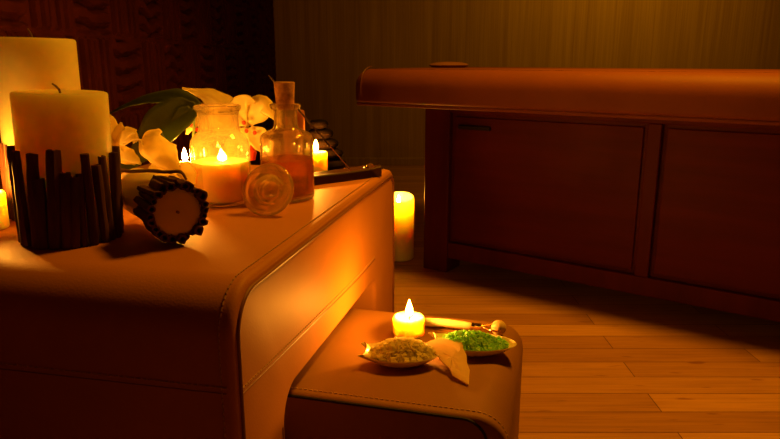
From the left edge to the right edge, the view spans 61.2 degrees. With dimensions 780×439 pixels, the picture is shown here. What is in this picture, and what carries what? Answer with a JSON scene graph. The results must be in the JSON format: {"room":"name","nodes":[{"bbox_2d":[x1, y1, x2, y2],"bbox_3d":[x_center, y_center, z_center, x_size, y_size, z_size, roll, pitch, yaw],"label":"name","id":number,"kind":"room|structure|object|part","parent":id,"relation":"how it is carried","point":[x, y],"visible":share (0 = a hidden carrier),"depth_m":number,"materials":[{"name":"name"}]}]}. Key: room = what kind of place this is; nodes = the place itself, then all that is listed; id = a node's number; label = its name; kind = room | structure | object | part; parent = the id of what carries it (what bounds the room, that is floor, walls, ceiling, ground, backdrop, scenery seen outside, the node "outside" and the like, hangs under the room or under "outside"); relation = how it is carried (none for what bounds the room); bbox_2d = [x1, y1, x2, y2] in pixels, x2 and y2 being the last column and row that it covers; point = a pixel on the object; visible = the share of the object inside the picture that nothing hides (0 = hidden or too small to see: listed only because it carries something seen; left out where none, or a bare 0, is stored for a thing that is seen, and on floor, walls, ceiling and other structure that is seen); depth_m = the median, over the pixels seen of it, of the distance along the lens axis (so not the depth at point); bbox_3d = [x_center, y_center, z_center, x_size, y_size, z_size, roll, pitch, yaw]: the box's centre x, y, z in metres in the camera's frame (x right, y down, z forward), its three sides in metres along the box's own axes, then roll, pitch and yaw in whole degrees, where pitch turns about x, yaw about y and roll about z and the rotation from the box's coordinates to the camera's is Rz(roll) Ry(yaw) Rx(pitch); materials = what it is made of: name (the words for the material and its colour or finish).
{"room":"spa","nodes":[
{"label":"spa","id":0,"kind":"room"},
{"bbox_2d":[0,0,275,189],"bbox_3d":[-0.861,-0.982,1.705,0.108,2.788,6.116,0,14,0],"label":"wall","id":1,"kind":"structure","parent":0,"point":[128,50],"depth_m":2.30,"materials":[{"name":"brown wood"}]},
{"bbox_2d":[273,0,779,157],"bbox_3d":[1.242,-1.722,4.562,4.315,2.700,0.100,0,14,0],"label":"wall","id":2,"kind":"structure","parent":0,"point":[323,47],"depth_m":4.62,"materials":[{"name":"wood"}]},
{"bbox_2d":[341,158,424,164],"bbox_3d":[1.298,-0.423,4.819,4.203,0.055,0.014,0,14,0],"label":"baseboard","id":3,"kind":"structure","parent":2,"relation":"attached to","point":[350,161],"depth_m":4.81,"materials":[{"name":"wood"}]},
{"bbox_2d":[344,165,779,438],"bbox_3d":[1.268,0.333,1.954,4.265,0.060,6.040,0,14,0],"label":"floor","id":4,"kind":"structure","parent":0,"point":[598,363],"depth_m":1.74,"materials":[{"name":"brown wood"}]},
{"bbox_2d":[0,163,393,438],"bbox_3d":[-0.387,0.204,1.296,0.624,0.501,0.908,3,14,12],"label":"side table","id":5,"kind":"object","parent":4,"relation":"on","point":[136,334],"visible":0.9,"depth_m":0.83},
{"bbox_2d":[0,190,9,229],"bbox_3d":[-0.618,-0.026,1.011,0.053,0.083,0.053,0,14,0],"label":"candle","id":6,"kind":"object","parent":5,"relation":"on","point":[4,216],"visible":1,"depth_m":1.01,"materials":[{"name":"wax"}]},
{"bbox_2d":[0,28,80,219],"bbox_3d":[-0.569,-0.157,1.083,0.133,0.303,0.131,1,14,0],"label":"candle","id":7,"kind":"object","parent":5,"relation":"on","point":[26,63],"visible":0.23,"depth_m":1.02,"materials":[{"name":"beige wax"}]},
{"bbox_2d":[6,83,123,249],"bbox_3d":[-0.463,-0.082,0.946,0.145,0.223,0.146,2,14,0],"label":"candle","id":8,"kind":"object","parent":5,"relation":"on","point":[64,165],"visible":1,"depth_m":0.90,"materials":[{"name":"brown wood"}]},
{"bbox_2d":[110,115,142,164],"bbox_3d":[-0.429,-0.092,1.085,0.117,0.175,0.080,5,14,19],"label":"flower","id":9,"kind":"object","parent":5,"relation":"on","point":[121,136],"visible":0.59,"depth_m":1.07,"materials":[{"name":"beige plant"}]},
{"bbox_2d":[110,88,201,113],"bbox_3d":[-0.450,-0.150,1.268,0.214,0.201,0.039,3,14,13],"label":"leaf","id":10,"kind":"object","parent":5,"relation":"on","point":[159,96],"visible":0.59,"depth_m":1.24,"materials":[{"name":"green plant"}]},
{"bbox_2d":[121,97,196,168],"bbox_3d":[-0.418,-0.125,1.194,0.150,0.187,0.046,-8,16,-29],"label":"leaf","id":11,"kind":"object","parent":5,"relation":"on","point":[172,116],"visible":0.71,"depth_m":1.20,"materials":[{"name":"green plant"}]},
{"bbox_3d":[-0.368,-0.129,1.242,0.023,0.172,0.012,2,14,9],"label":"stem","id":12,"kind":"part","parent":11,"relation":"part of","materials":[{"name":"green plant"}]},
{"bbox_2d":[121,168,208,243],"bbox_3d":[-0.350,-0.028,0.988,0.087,0.092,0.207,-10,17,-35],"label":"candle","id":13,"kind":"object","parent":5,"relation":"on","point":[171,208],"visible":0.98,"depth_m":0.92,"materials":[{"name":"wax"}]},
{"bbox_2d":[121,168,186,179],"bbox_3d":[-0.369,-0.074,0.986,0.204,0.018,0.010,10,17,36],"label":"twig","id":14,"kind":"object","parent":13,"relation":"on","point":[122,169],"visible":0.89,"depth_m":0.96,"materials":[{"name":"brown wood"}]},
{"bbox_2d":[139,128,196,184],"bbox_3d":[-0.381,-0.081,1.114,0.070,0.138,0.104,-11,18,-39],"label":"flower","id":15,"kind":"object","parent":5,"relation":"on","point":[163,154],"visible":0.82,"depth_m":1.10,"materials":[{"name":"beige plant"}]},
{"bbox_2d":[180,148,190,162],"bbox_3d":[-0.384,-0.085,1.222,0.037,0.098,0.037,0,14,0],"label":"candle","id":16,"kind":"object","parent":5,"relation":"on","point":[184,154],"visible":0.15,"depth_m":1.21,"materials":[{"name":"white wax"}]},
{"bbox_2d":[189,103,250,207],"bbox_3d":[-0.304,-0.116,1.183,0.104,0.176,0.104,0,14,0],"label":"jar candle","id":17,"kind":"object","parent":5,"relation":"on","point":[219,151],"visible":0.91,"depth_m":1.14,"materials":[{"name":"clear glass"}]},
{"bbox_2d":[182,87,273,160],"bbox_3d":[-0.313,-0.159,1.299,0.173,0.203,0.080,-4,14,-16],"label":"flower","id":18,"kind":"object","parent":5,"relation":"on","point":[254,110],"visible":0.58,"depth_m":1.29,"materials":[{"name":"beige plant"}]},
{"bbox_2d":[242,163,293,215],"bbox_3d":[-0.205,-0.052,1.118,0.090,0.085,0.066,0,14,0],"label":"stopper","id":19,"kind":"object","parent":5,"relation":"on","point":[268,189],"visible":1,"depth_m":1.10,"materials":[{"name":"glass"}]},
{"bbox_2d":[259,82,314,202],"bbox_3d":[-0.191,-0.144,1.217,0.098,0.215,0.098,0,14,0],"label":"oil bottle","id":20,"kind":"object","parent":5,"relation":"on","point":[287,145],"visible":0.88,"depth_m":1.19,"materials":[{"name":"clear glass"}]},
{"bbox_2d":[297,110,304,129],"bbox_3d":[-0.208,-0.166,1.439,0.047,0.152,0.047,0,14,0],"label":"candle","id":21,"kind":"object","parent":5,"relation":"on","point":[300,119],"visible":0.09,"depth_m":1.41,"materials":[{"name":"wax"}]},
{"bbox_2d":[313,140,327,171],"bbox_3d":[-0.160,-0.139,1.478,0.040,0.082,0.040,0,14,0],"label":"candle","id":22,"kind":"object","parent":5,"relation":"on","point":[320,157],"visible":0.64,"depth_m":1.47,"materials":[{"name":"white wax"}]},
{"bbox_2d":[328,158,346,170],"bbox_3d":[-0.153,-0.131,1.566,0.102,0.025,0.099,0,14,0],"label":"stone","id":23,"kind":"object","parent":5,"relation":"on","point":[335,164],"visible":0.29,"depth_m":1.53,"materials":[{"name":"black stone"}]},
{"bbox_2d":[313,148,343,159],"bbox_3d":[-0.155,-0.155,1.560,0.091,0.024,0.086,0,14,0],"label":"stone","id":24,"kind":"object","parent":23,"relation":"on","point":[331,155],"visible":0.42,"depth_m":1.53,"materials":[{"name":"black stone"}]},
{"bbox_2d":[313,138,338,149],"bbox_3d":[-0.159,-0.178,1.555,0.078,0.024,0.073,0,14,0],"label":"stone","id":25,"kind":"object","parent":24,"relation":"on","point":[334,143],"visible":0.57,"depth_m":1.53,"materials":[{"name":"black stone"}]},
{"bbox_2d":[308,128,332,139],"bbox_3d":[-0.163,-0.201,1.549,0.060,0.023,0.060,0,14,0],"label":"stone","id":26,"kind":"object","parent":25,"relation":"on","point":[326,133],"visible":0.77,"depth_m":1.53,"materials":[{"name":"black stone"}]},
{"bbox_2d":[309,119,327,128],"bbox_3d":[-0.167,-0.223,1.544,0.046,0.021,0.045,0,14,0],"label":"stone","id":27,"kind":"object","parent":26,"relation":"on","point":[318,123],"visible":0.91,"depth_m":1.53,"materials":[{"name":"black stone"}]},
{"bbox_2d":[314,163,381,185],"bbox_3d":[-0.131,-0.095,1.412,0.250,0.027,0.046,-10,17,-37],"label":"tray","id":28,"kind":"object","parent":5,"relation":"on","point":[369,170],"visible":0.65,"depth_m":1.43,"materials":[{"name":"brown wood"}]},
{"bbox_2d":[268,75,350,170],"bbox_3d":[-0.157,-0.190,1.352,0.204,0.211,0.004,-12,18,-41],"label":"incense stick","id":29,"kind":"object","parent":28,"relation":"in","point":[271,78],"visible":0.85,"depth_m":1.36,"materials":[{"name":"brown wood"}]},
{"bbox_2d":[284,308,522,438],"bbox_3d":[-0.026,0.355,1.177,0.493,0.268,0.364,3,14,14],"label":"stool","id":30,"kind":"object","parent":4,"relation":"on","point":[339,393],"visible":0.56,"depth_m":1.01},
{"bbox_2d":[357,342,438,367],"bbox_3d":[0.015,0.226,1.093,0.134,0.024,0.082,1,14,4],"label":"dish","id":31,"kind":"object","parent":30,"relation":"on","point":[367,355],"visible":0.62,"depth_m":1.07,"materials":[{"name":"beige ceramic"}]},
{"bbox_2d":[370,336,435,361],"bbox_3d":[0.021,0.213,1.091,0.114,0.039,0.075,1,14,4],"label":"salt","id":32,"kind":"object","parent":31,"relation":"in","point":[396,349],"visible":1,"depth_m":1.07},
{"bbox_2d":[393,300,424,338],"bbox_3d":[0.034,0.177,1.203,0.058,0.067,0.058,0,14,0],"label":"candle","id":33,"kind":"object","parent":30,"relation":"on","point":[408,323],"visible":0.95,"depth_m":1.19,"materials":[{"name":"white wax"}]},
{"bbox_2d":[427,338,469,384],"bbox_3d":[0.111,0.228,1.075,0.064,0.025,0.125,-7,15,-28],"label":"petal","id":34,"kind":"object","parent":30,"relation":"on","point":[452,354],"visible":1,"depth_m":1.08,"materials":[{"name":"white plant"}]},
{"bbox_2d":[424,318,505,334],"bbox_3d":[0.137,0.194,1.216,0.153,0.028,0.035,3,14,13],"label":"roller","id":35,"kind":"object","parent":30,"relation":"on","point":[498,327],"visible":0.98,"depth_m":1.22,"materials":[{"name":"wood"}]},
{"bbox_3d":[0.107,0.195,1.232,0.089,0.018,0.016,4,14,15],"label":"handle","id":36,"kind":"part","parent":35,"relation":"part of","materials":[{"name":"beige wood"}]},
{"bbox_2d":[428,332,516,356],"bbox_3d":[0.140,0.216,1.133,0.153,0.024,0.080,1,14,6],"label":"dish","id":37,"kind":"object","parent":30,"relation":"on","point":[512,343],"visible":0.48,"depth_m":1.11,"materials":[{"name":"beige ceramic"}]},
{"bbox_2d":[442,329,508,350],"bbox_3d":[0.145,0.206,1.132,0.118,0.034,0.071,1,14,6],"label":"salt","id":38,"kind":"object","parent":37,"relation":"in","point":[472,340],"visible":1,"depth_m":1.12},
{"bbox_2d":[394,191,413,261],"bbox_3d":[0.037,0.026,2.551,0.111,0.254,0.111,0,14,0],"label":"candle","id":39,"kind":"object","parent":4,"relation":"on","point":[403,201],"visible":0.68,"depth_m":2.51,"materials":[{"name":"wax"}]},
{"bbox_2d":[356,66,779,321],"bbox_3d":[0.887,-0.126,2.167,1.985,0.730,0.762,9,17,34],"label":"massage table","id":40,"kind":"object","parent":4,"relation":"on","point":[659,183],"visible":0.98,"depth_m":1.99,"materials":[{"name":"brown wood"}]},
{"bbox_3d":[0.192,-0.111,2.395,0.100,0.594,0.100,9,17,34],"label":"leg","id":41,"kind":"part","parent":40,"relation":"part of","materials":[{"name":"brown wood"}]},
{"bbox_2d":[429,62,468,67],"bbox_3d":[0.236,-0.620,2.640,0.156,0.022,0.172,9,17,34],"label":"cushion","id":42,"kind":"object","parent":40,"relation":"on","point":[437,64],"visible":0.98,"depth_m":2.58,"materials":[{"name":"brown leather"}]},
{"bbox_3d":[0.285,-0.309,2.229,0.120,0.014,0.014,9,17,34],"label":"door handle","id":43,"kind":"part","parent":40,"relation":"part of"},
{"bbox_3d":[0.484,-0.101,2.150,0.630,0.436,0.008,9,17,34],"label":"door panel","id":44,"kind":"part","parent":40,"relation":"part of","materials":[{"name":"brown wood"}]},
{"bbox_3d":[0.492,-0.104,2.161,0.654,0.460,0.021,9,17,34],"label":"door","id":45,"kind":"part","parent":40,"relation":"part of","materials":[{"name":"brown wood"}]},
{"bbox_2d":[356,67,779,120],"bbox_3d":[0.888,-0.416,2.098,1.985,0.116,0.760,9,17,34],"label":"cushion","id":46,"kind":"object","parent":40,"relation":"on","point":[672,94],"depth_m":1.90,"materials":[{"name":"brown leather"}]},
{"bbox_3d":[0.756,-0.035,1.965,1.323,0.539,0.026,9,17,34],"label":"rail","id":47,"kind":"part","parent":40,"relation":"part of","materials":[{"name":"brown wood"}]},
{"bbox_3d":[1.050,-0.011,1.780,0.628,0.460,0.021,9,17,34],"label":"door","id":48,"kind":"part","parent":40,"relation":"part of","materials":[{"name":"brown wood"}]},
{"bbox_3d":[1.042,-0.008,1.770,0.604,0.436,0.008,9,17,34],"label":"door panel","id":49,"kind":"part","parent":40,"relation":"part of","materials":[{"name":"brown wood"}]}
]}

